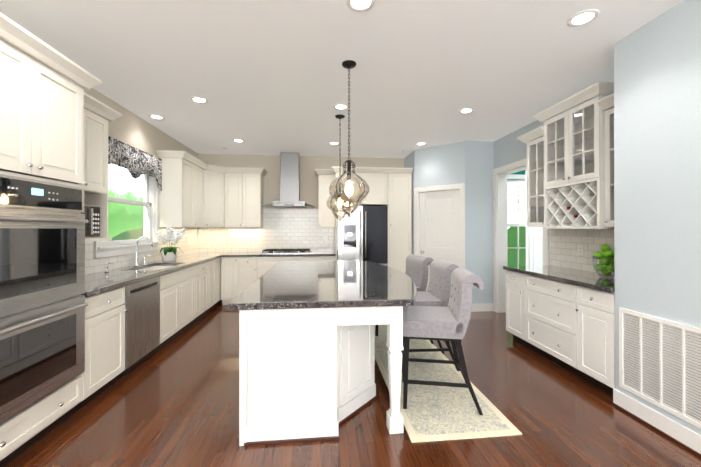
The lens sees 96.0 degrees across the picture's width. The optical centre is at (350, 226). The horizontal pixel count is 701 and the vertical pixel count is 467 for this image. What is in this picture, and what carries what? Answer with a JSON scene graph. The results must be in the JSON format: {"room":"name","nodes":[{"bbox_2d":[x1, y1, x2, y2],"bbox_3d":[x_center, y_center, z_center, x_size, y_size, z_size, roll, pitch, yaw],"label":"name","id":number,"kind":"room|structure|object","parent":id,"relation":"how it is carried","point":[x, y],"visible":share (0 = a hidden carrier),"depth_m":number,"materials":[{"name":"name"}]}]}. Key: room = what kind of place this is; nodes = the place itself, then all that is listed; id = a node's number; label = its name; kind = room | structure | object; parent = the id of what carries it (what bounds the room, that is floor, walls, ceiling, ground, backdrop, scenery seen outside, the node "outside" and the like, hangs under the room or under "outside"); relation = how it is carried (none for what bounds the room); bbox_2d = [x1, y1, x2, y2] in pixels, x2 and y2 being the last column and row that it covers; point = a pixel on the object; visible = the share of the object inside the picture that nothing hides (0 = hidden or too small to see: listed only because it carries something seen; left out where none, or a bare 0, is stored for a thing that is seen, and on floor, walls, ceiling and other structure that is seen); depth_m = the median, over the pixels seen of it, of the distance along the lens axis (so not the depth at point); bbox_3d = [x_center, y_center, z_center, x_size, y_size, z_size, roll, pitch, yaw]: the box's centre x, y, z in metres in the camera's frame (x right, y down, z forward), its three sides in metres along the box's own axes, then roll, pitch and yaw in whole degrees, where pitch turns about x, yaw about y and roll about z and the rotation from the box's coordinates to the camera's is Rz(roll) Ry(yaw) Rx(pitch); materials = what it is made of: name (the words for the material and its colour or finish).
{"room":"kitchen","nodes":[
{"label":"kitchen","id":0,"kind":"room"},
{"bbox_2d":[0,38,197,274],"bbox_3d":[-2.554,-0.029,1.339,0.150,2.840,9.940,0,0,-6],"label":"wall","id":1,"kind":"structure","parent":0,"point":[132,129],"depth_m":4.02,"materials":[{"name":"beige paint"}]},
{"bbox_2d":[0,68,87,191],"bbox_3d":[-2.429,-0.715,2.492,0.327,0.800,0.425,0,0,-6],"label":"upper cabinet","id":2,"kind":"object","parent":1,"relation":"attached to","point":[52,130],"depth_m":1.99,"materials":[{"name":"white wood"}]},
{"bbox_2d":[84,96,111,195],"bbox_3d":[-2.460,-0.714,2.796,0.327,0.800,0.425,0,0,-6],"label":"upper cabinet","id":3,"kind":"object","parent":1,"relation":"attached to","point":[99,116],"depth_m":2.88,"materials":[{"name":"white wood"}]},
{"bbox_2d":[81,205,99,237],"bbox_3d":[-2.428,-0.049,2.654,0.328,0.290,0.530,0,0,-6],"label":"spice rack","id":4,"kind":"object","parent":3,"relation":"in","point":[92,217],"visible":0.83,"depth_m":2.79,"materials":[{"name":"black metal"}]},
{"bbox_2d":[94,164,159,257],"bbox_3d":[-2.799,-0.310,3.943,0.190,1.282,1.314,0,0,-6],"label":"kitchen window","id":5,"kind":"structure","parent":1,"relation":"in","point":[150,212],"depth_m":4.21,"materials":[{"name":"clear glass"}]},
{"bbox_2d":[108,136,161,190],"bbox_3d":[-2.706,-0.761,3.931,0.070,0.463,1.363,0,0,-6],"label":"window valance","id":6,"kind":"object","parent":1,"relation":"attached to","point":[136,162],"visible":0.88,"depth_m":3.93,"materials":[{"name":"black fabric"}]},
{"bbox_2d":[85,227,197,274],"bbox_3d":[-2.767,0.244,4.198,0.006,0.484,3.894,0,0,-6],"label":"backsplash","id":7,"kind":"structure","parent":1,"relation":"attached to","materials":[{"name":"tile"}]},
{"bbox_2d":[156,152,191,227],"bbox_3d":[-2.673,-0.551,4.889,0.327,1.110,0.525,0,0,-6],"label":"upper cabinet","id":8,"kind":"object","parent":1,"relation":"attached to","point":[175,197],"depth_m":4.64,"materials":[{"name":"white wood"}]},
{"bbox_2d":[192,156,207,227],"bbox_3d":[-2.696,-0.549,5.319,0.370,1.110,0.574,0,0,-6],"label":"upper cabinet","id":9,"kind":"object","parent":1,"relation":"attached to","point":[199,172],"depth_m":5.35,"materials":[{"name":"white wood"}]},
{"bbox_2d":[208,164,227,227],"bbox_3d":[-2.609,-0.547,5.841,0.649,1.110,0.669,0,0,-6],"label":"upper cabinet","id":10,"kind":"object","parent":1,"relation":"attached to","point":[217,181],"depth_m":5.75,"materials":[{"name":"white wood"}]},
{"bbox_2d":[198,154,403,251],"bbox_3d":[-1.009,-0.010,6.417,4.255,2.840,0.150,0,0,-6],"label":"wall","id":11,"kind":"structure","parent":0,"point":[270,165],"depth_m":6.34,"materials":[{"name":"beige paint"}]},
{"bbox_2d":[228,168,247,227],"bbox_3d":[-2.193,-0.547,6.023,0.437,1.110,0.390,0,0,-6],"label":"upper cabinet","id":12,"kind":"object","parent":11,"relation":"attached to","point":[237,177],"depth_m":5.90,"materials":[{"name":"white wood"}]},
{"bbox_2d":[248,168,263,227],"bbox_3d":[-1.906,-0.546,6.084,0.387,1.110,0.327,0,0,-6],"label":"upper cabinet","id":13,"kind":"object","parent":11,"relation":"attached to","point":[255,175],"depth_m":5.93,"materials":[{"name":"white wood"}]},
{"bbox_2d":[198,209,333,251],"bbox_3d":[-1.647,0.064,6.273,2.644,0.860,0.006,0,0,-6],"label":"backsplash","id":14,"kind":"structure","parent":11,"relation":"attached to","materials":[{"name":"tile"}]},
{"bbox_2d":[262,152,314,207],"bbox_3d":[-1.172,-0.904,6.071,0.980,1.051,0.507,0,0,-6],"label":"range hood","id":15,"kind":"object","parent":11,"relation":"attached to","point":[289,183],"visible":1,"depth_m":6.05,"materials":[{"name":"silver metal"}]},
{"bbox_2d":[316,168,335,227],"bbox_3d":[-0.475,-0.546,6.230,0.320,1.110,0.327,0,0,-6],"label":"upper cabinet","id":16,"kind":"object","parent":11,"relation":"attached to","point":[325,218],"depth_m":6.07,"materials":[{"name":"white wood"}]},
{"bbox_2d":[336,168,367,207],"bbox_3d":[-0.015,-0.761,6.137,0.535,0.680,0.607,0,0,-6],"label":"upper cabinet","id":17,"kind":"object","parent":11,"relation":"attached to","point":[364,175],"depth_m":5.84,"materials":[{"name":"white wood"}]},
{"bbox_2d":[364,168,387,205],"bbox_3d":[0.398,-0.761,6.180,0.535,0.680,0.607,0,0,-6],"label":"upper cabinet","id":18,"kind":"object","parent":11,"relation":"attached to","point":[377,177],"depth_m":5.89,"materials":[{"name":"white wood"}]},
{"bbox_2d":[0,0,683,157],"bbox_3d":[1.164,-1.488,1.749,7.930,0.080,10.390,0,0,-6],"label":"ceiling","id":19,"kind":"structure","parent":0,"point":[266,77],"depth_m":2.77,"materials":[{"name":"white paint"}]},
{"bbox_2d":[148,114,164,119],"bbox_3d":[-2.531,-1.434,4.121,0.184,0.008,0.184,0,0,-6],"label":"recessed light","id":20,"kind":"object","parent":19,"relation":"in","point":[158,117],"visible":1,"depth_m":4.12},
{"bbox_2d":[190,96,207,102],"bbox_3d":[-1.710,-1.436,3.571,0.184,0.008,0.184,0,0,-6],"label":"recessed light","id":21,"kind":"object","parent":19,"relation":"in","point":[198,99],"visible":1,"depth_m":3.56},
{"bbox_2d":[326,114,353,221],"bbox_3d":[-0.135,-0.748,4.091,0.350,1.379,0.350,0,0,-6],"label":"pendant light","id":22,"kind":"object","parent":19,"relation":"hanging from","point":[339,117],"visible":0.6,"depth_m":4.08,"materials":[{"name":"clear glass"}]},
{"bbox_2d":[333,104,347,109],"bbox_3d":[-0.113,-1.435,3.775,0.184,0.008,0.184,0,0,-6],"label":"recessed light","id":23,"kind":"object","parent":19,"relation":"in","point":[340,106],"visible":1,"depth_m":3.76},
{"bbox_2d":[329,60,368,217],"bbox_3d":[-0.012,-0.761,2.787,0.350,1.364,0.350,0,0,-6],"label":"pendant light","id":24,"kind":"object","parent":19,"relation":"hanging from","point":[348,65],"visible":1,"depth_m":2.75,"materials":[{"name":"clear glass"}]},
{"bbox_2d":[346,0,374,11],"bbox_3d":[0.066,-1.441,2.024,0.184,0.008,0.184,0,0,-6],"label":"recessed light","id":25,"kind":"object","parent":19,"relation":"in","point":[360,5],"visible":1,"depth_m":2.05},
{"bbox_2d":[458,108,473,113],"bbox_3d":[1.432,-1.435,3.902,0.184,0.008,0.184,0,0,-6],"label":"recessed light","id":26,"kind":"object","parent":19,"relation":"in","point":[465,110],"visible":1,"depth_m":3.89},
{"bbox_2d":[567,9,599,26],"bbox_3d":[1.608,-1.441,2.181,0.184,0.008,0.184,0,0,-6],"label":"recessed light","id":27,"kind":"object","parent":19,"relation":"in","point":[582,18],"visible":1,"depth_m":2.17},
{"bbox_2d":[4,300,700,466],"bbox_3d":[1.164,1.423,1.738,7.930,0.060,10.390,0,0,-6],"label":"floor","id":28,"kind":"structure","parent":0,"point":[174,402],"depth_m":2.22,"materials":[{"name":"brown wood"}]},
{"bbox_2d":[0,12,101,466],"bbox_3d":[-2.160,0.137,1.612,0.682,2.510,1.525,0,0,-6],"label":"oven cabinet","id":29,"kind":"object","parent":28,"relation":"on","point":[41,109],"depth_m":1.98,"materials":[{"name":"white wood"}]},
{"bbox_2d":[0,288,126,423],"bbox_3d":[-2.294,0.959,2.543,0.607,0.872,0.510,0,0,-6],"label":"base cabinet","id":30,"kind":"object","parent":28,"relation":"on","point":[104,313],"depth_m":2.45,"materials":[{"name":"white wood"}]},
{"bbox_2d":[0,174,88,422],"bbox_3d":[-2.158,0.384,1.875,0.668,1.344,0.784,0,0,-6],"label":"double oven","id":31,"kind":"object","parent":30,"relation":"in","point":[43,304],"visible":1,"depth_m":1.91,"materials":[{"name":"silver metal"}]},
{"bbox_2d":[80,256,219,299],"bbox_3d":[-2.421,0.506,3.917,0.632,0.040,3.264,0,0,-6],"label":"countertop","id":32,"kind":"structure","parent":30,"relation":"on","point":[95,283],"depth_m":3.26,"materials":[{"name":"grey stone"}]},
{"bbox_2d":[105,262,112,271],"bbox_3d":[-2.583,0.429,3.375,0.086,0.106,0.041,0,0,-6],"label":"soap dispenser","id":33,"kind":"object","parent":32,"relation":"on","point":[106,268],"visible":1,"depth_m":3.37,"materials":[{"name":"silver metal"}]},
{"bbox_2d":[134,237,152,266],"bbox_3d":[-2.568,0.301,3.987,0.219,0.367,0.233,0,0,-6],"label":"faucet","id":34,"kind":"object","parent":32,"relation":"on","point":[137,261],"visible":1,"depth_m":3.89,"materials":[{"name":"silver metal"}]},
{"bbox_2d":[132,264,171,271],"bbox_3d":[-2.410,0.617,3.914,0.440,0.207,0.820,0,0,-6],"label":"sink","id":35,"kind":"object","parent":32,"relation":"in","point":[149,265],"depth_m":4.16,"materials":[{"name":"silver metal"}]},
{"bbox_2d":[155,227,184,261],"bbox_3d":[-2.533,0.241,4.503,0.334,0.491,0.386,0,0,-6],"label":"orchid plant","id":36,"kind":"object","parent":32,"relation":"on","point":[169,254],"visible":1,"depth_m":4.42,"materials":[{"name":"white plant"}]},
{"bbox_2d":[114,276,159,382],"bbox_3d":[-2.327,0.961,3.107,0.622,0.869,0.608,0,0,-6],"label":"dishwasher","id":37,"kind":"object","parent":28,"relation":"on","point":[142,320],"visible":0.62,"depth_m":3.08,"materials":[{"name":"silver metal"}]},
{"bbox_2d":[128,264,195,354],"bbox_3d":[-2.434,0.965,3.922,0.607,0.872,1.022,0,0,-6],"label":"base cabinet","id":38,"kind":"object","parent":28,"relation":"on","point":[177,289],"depth_m":3.87,"materials":[{"name":"white wood"}]},
{"bbox_2d":[196,260,211,320],"bbox_3d":[-2.508,0.967,4.647,0.607,0.872,0.684,0,0,-6],"label":"base cabinet","id":39,"kind":"object","parent":28,"relation":"on","point":[203,271],"depth_m":4.79,"materials":[{"name":"white wood"}]},
{"bbox_2d":[212,260,215,308],"bbox_3d":[-2.552,0.969,5.074,0.607,0.872,0.422,0,0,-6],"label":"base cabinet","id":40,"kind":"object","parent":28,"relation":"on","point":[213,261],"depth_m":5.25,"materials":[{"name":"white wood"}]},
{"bbox_2d":[216,260,219,304],"bbox_3d":[-2.586,0.970,5.402,0.607,0.872,0.362,0,0,-6],"label":"base cabinet","id":41,"kind":"object","parent":28,"relation":"on","point":[217,261],"depth_m":5.47,"materials":[{"name":"white wood"}]},
{"bbox_2d":[220,256,243,304],"bbox_3d":[-2.151,0.972,5.913,0.362,0.872,0.607,0,0,-6],"label":"base cabinet","id":42,"kind":"object","parent":28,"relation":"on","point":[231,267],"depth_m":5.62,"materials":[{"name":"white wood"}]},
{"bbox_2d":[188,252,335,255],"bbox_3d":[-1.618,0.513,5.957,2.645,0.040,0.632,0,0,-6],"label":"countertop","id":43,"kind":"structure","parent":42,"relation":"on","point":[189,253],"depth_m":5.73,"materials":[{"name":"grey stone"}]},
{"bbox_2d":[260,249,311,253],"bbox_3d":[-1.208,0.461,6.023,0.920,0.064,0.510,0,0,-6],"label":"cooktop","id":44,"kind":"object","parent":43,"relation":"in","point":[287,251],"visible":1,"depth_m":5.83,"materials":[{"name":"silver metal"}]},
{"bbox_2d":[244,256,259,289],"bbox_3d":[-1.866,0.972,5.942,0.459,0.872,0.607,0,0,-6],"label":"base cabinet","id":45,"kind":"object","parent":28,"relation":"on","point":[251,263],"depth_m":5.65,"materials":[{"name":"white wood"}]},
{"bbox_2d":[260,256,323,276],"bbox_3d":[-1.159,0.972,6.014,1.209,0.872,0.607,0,0,-6],"label":"base cabinet","id":46,"kind":"object","parent":28,"relation":"on","point":[266,262],"depth_m":5.70,"materials":[{"name":"white wood"}]},
{"bbox_2d":[237,308,403,445],"bbox_3d":[-0.326,0.965,3.294,1.127,0.868,2.496,0,0,-6],"label":"kitchen island","id":47,"kind":"object","parent":28,"relation":"on","point":[306,351],"depth_m":2.06,"materials":[{"name":"white wood"}]},
{"bbox_2d":[228,260,416,311],"bbox_3d":[-0.168,0.505,3.320,1.460,0.045,2.560,0,0,-6],"label":"island countertop","id":48,"kind":"structure","parent":47,"relation":"on","point":[338,283],"depth_m":2.51,"materials":[{"name":"grey stone"}]},
{"bbox_2d":[324,256,335,260],"bbox_3d":[-0.491,0.973,6.082,0.382,0.872,0.607,0,0,-6],"label":"base cabinet","id":49,"kind":"object","parent":28,"relation":"on","point":[326,258],"depth_m":5.80,"materials":[{"name":"white wood"}]},
{"bbox_2d":[337,206,387,265],"bbox_3d":[0.198,0.504,6.093,0.926,1.790,0.717,0,0,-6],"label":"refrigerator","id":50,"kind":"object","parent":28,"relation":"on","point":[362,232],"visible":0.6,"depth_m":5.80,"materials":[{"name":"silver metal"}]},
{"bbox_2d":[384,168,411,272],"bbox_3d":[0.895,0.154,6.227,0.465,2.510,0.607,0,0,-6],"label":"tall cabinet","id":51,"kind":"object","parent":28,"relation":"on","point":[399,204],"depth_m":5.93,"materials":[{"name":"white wood"}]},
{"bbox_2d":[375,324,521,442],"bbox_3d":[0.649,1.393,3.294,0.760,0.009,2.450,0,0,-6],"label":"rug","id":52,"kind":"object","parent":28,"relation":"on","point":[435,413],"visible":0.69,"depth_m":2.45,"materials":[{"name":"beige fabric"}]},
{"bbox_2d":[375,254,433,347],"bbox_3d":[0.652,0.874,3.890,0.598,1.031,0.470,0,0,-14],"label":"bar stool","id":53,"kind":"object","parent":52,"relation":"on","point":[416,272],"visible":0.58,"depth_m":3.79,"materials":[{"name":"fabric"}]},
{"bbox_2d":[401,259,459,370],"bbox_3d":[0.749,0.872,3.242,0.598,1.031,0.470,0,0,-3],"label":"bar stool","id":54,"kind":"object","parent":52,"relation":"on","point":[437,293],"visible":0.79,"depth_m":3.04,"materials":[{"name":"fabric"}]},
{"bbox_2d":[402,267,483,414],"bbox_3d":[0.718,0.869,2.580,0.598,1.031,0.470,0,0,8],"label":"bar stool","id":55,"kind":"object","parent":52,"relation":"on","point":[450,322],"visible":1,"depth_m":2.38,"materials":[{"name":"fabric"}]},
{"bbox_2d":[503,81,614,395],"bbox_3d":[2.288,0.053,3.277,0.642,2.690,1.526,0,0,-6],"label":"hutch","id":56,"kind":"object","parent":28,"relation":"on","point":[562,314],"visible":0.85,"depth_m":3.19,"materials":[{"name":"white wood"}]},
{"bbox_2d":[503,265,614,292],"bbox_3d":[2.291,0.503,3.243,0.637,0.040,1.461,0,0,-6],"label":"countertop","id":57,"kind":"structure","parent":56,"relation":"on","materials":[{"name":"stone"}]},
{"bbox_2d":[592,245,614,277],"bbox_3d":[2.447,0.321,3.014,0.224,0.320,0.224,0,0,-6],"label":"apple bowl","id":58,"kind":"object","parent":56,"relation":"on","point":[605,257],"visible":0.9,"depth_m":3.00,"materials":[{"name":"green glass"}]},
{"bbox_2d":[612,389,700,457],"bbox_3d":[2.352,1.322,-0.327,0.027,0.125,5.640,0,0,-6],"label":"baseboard","id":59,"kind":"structure","parent":28,"relation":"on","point":[686,438],"depth_m":2.14,"materials":[{"name":"white wood"}]},
{"bbox_2d":[614,0,700,434],"bbox_3d":[2.743,-0.035,-0.282,0.760,2.840,5.640,0,0,-6],"label":"wall bump-out","id":60,"kind":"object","parent":28,"relation":"on","point":[657,164],"visible":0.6,"depth_m":2.16,"materials":[{"name":"paint"}]},
{"bbox_2d":[619,307,700,428],"bbox_3d":[2.105,0.921,2.138,0.018,0.605,0.590,0,0,-6],"label":"air vent grille","id":61,"kind":"object","parent":60,"relation":"attached to","point":[660,362],"visible":1,"depth_m":2.13,"materials":[{"name":"white metal"}]},
{"bbox_2d":[404,141,493,303],"bbox_3d":[1.827,-0.012,6.008,1.305,2.840,1.540,0,0,-6],"label":"wall","id":62,"kind":"structure","parent":0,"point":[470,164],"depth_m":5.28,"materials":[{"name":"paint"}]},
{"bbox_2d":[414,183,464,267],"bbox_3d":[1.579,0.339,5.585,0.940,2.135,0.144,0,0,40],"label":"door frame","id":63,"kind":"structure","parent":62,"relation":"attached to","point":[460,187],"depth_m":5.46,"materials":[{"name":"white wood"}]},
{"bbox_2d":[420,190,459,290],"bbox_3d":[1.563,0.383,5.571,0.562,2.028,0.576,0,0,-6],"label":"pantry door","id":64,"kind":"structure","parent":62,"relation":"in","point":[439,228],"depth_m":5.55,"materials":[{"name":"white wood"}]},
{"bbox_2d":[471,303,492,311],"bbox_3d":[2.152,1.343,5.255,0.511,0.125,0.015,0,0,-6],"label":"baseboard","id":65,"kind":"structure","parent":62,"relation":"attached to","point":[475,307],"depth_m":5.25,"materials":[{"name":"white wood"}]},
{"bbox_2d":[512,170,526,174],"bbox_3d":[2.713,-0.019,4.008,0.009,2.840,2.900,0,0,-6],"label":"wall","id":66,"kind":"structure","parent":0,"point":[523,172],"depth_m":4.83,"materials":[{"name":"teal paint"}]},
{"bbox_2d":[507,174,525,265],"bbox_3d":[3.494,-0.040,6.540,0.820,2.080,0.100,0,0,-6],"label":"room window","id":67,"kind":"structure","parent":66,"relation":"in","point":[516,178],"depth_m":6.56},
{"bbox_2d":[526,169,542,265],"bbox_3d":[3.617,0.104,6.423,1.260,2.572,0.074,0,0,-6],"label":"curtain","id":68,"kind":"object","parent":66,"relation":"hanging from","point":[534,246],"visible":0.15,"depth_m":6.43,"materials":[{"name":"white fabric"}]},
{"bbox_2d":[494,95,605,270],"bbox_3d":[2.620,-0.019,3.928,0.150,2.840,2.760,0,0,-6],"label":"wall","id":69,"kind":"structure","parent":0,"point":[510,148],"depth_m":4.76,"materials":[{"name":"paint"}]},
{"bbox_2d":[493,158,548,312],"bbox_3d":[2.544,0.218,4.663,0.192,2.370,1.260,0,0,-6],"label":"trim","id":70,"kind":"structure","parent":69,"relation":"attached to","point":[500,238],"depth_m":5.19,"materials":[{"name":"white wood"}]},
{"bbox_2d":[550,229,614,273],"bbox_3d":[2.608,0.240,3.277,0.006,0.484,1.461,0,0,-6],"label":"backsplash","id":71,"kind":"structure","parent":69,"relation":"attached to","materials":[{"name":"tile"}]},
{"label":"outside","id":72,"kind":"structure","parent":0,"visible":0},
{"bbox_2d":[108,164,143,237],"bbox_3d":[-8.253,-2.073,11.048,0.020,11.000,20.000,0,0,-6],"label":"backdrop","id":73,"kind":"structure","parent":72,"point":[131,222],"depth_m":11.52,"materials":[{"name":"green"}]},
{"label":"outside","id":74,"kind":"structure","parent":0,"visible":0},
{"bbox_2d":[108,228,142,240],"bbox_3d":[-5.375,1.169,8.832,2.300,2.300,4.630,0,0,-6],"label":"bush","id":75,"kind":"object","parent":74,"point":[130,235],"depth_m":7.25,"materials":[{"name":"green plant"}]},
{"bbox_2d":[507,182,525,265],"bbox_3d":[3.452,-0.038,6.958,1.240,3.900,0.628,0,0,-6],"label":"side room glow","id":76,"kind":"structure","parent":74,"point":[512,242],"depth_m":7.01,"materials":[{"name":"white"}]}
]}

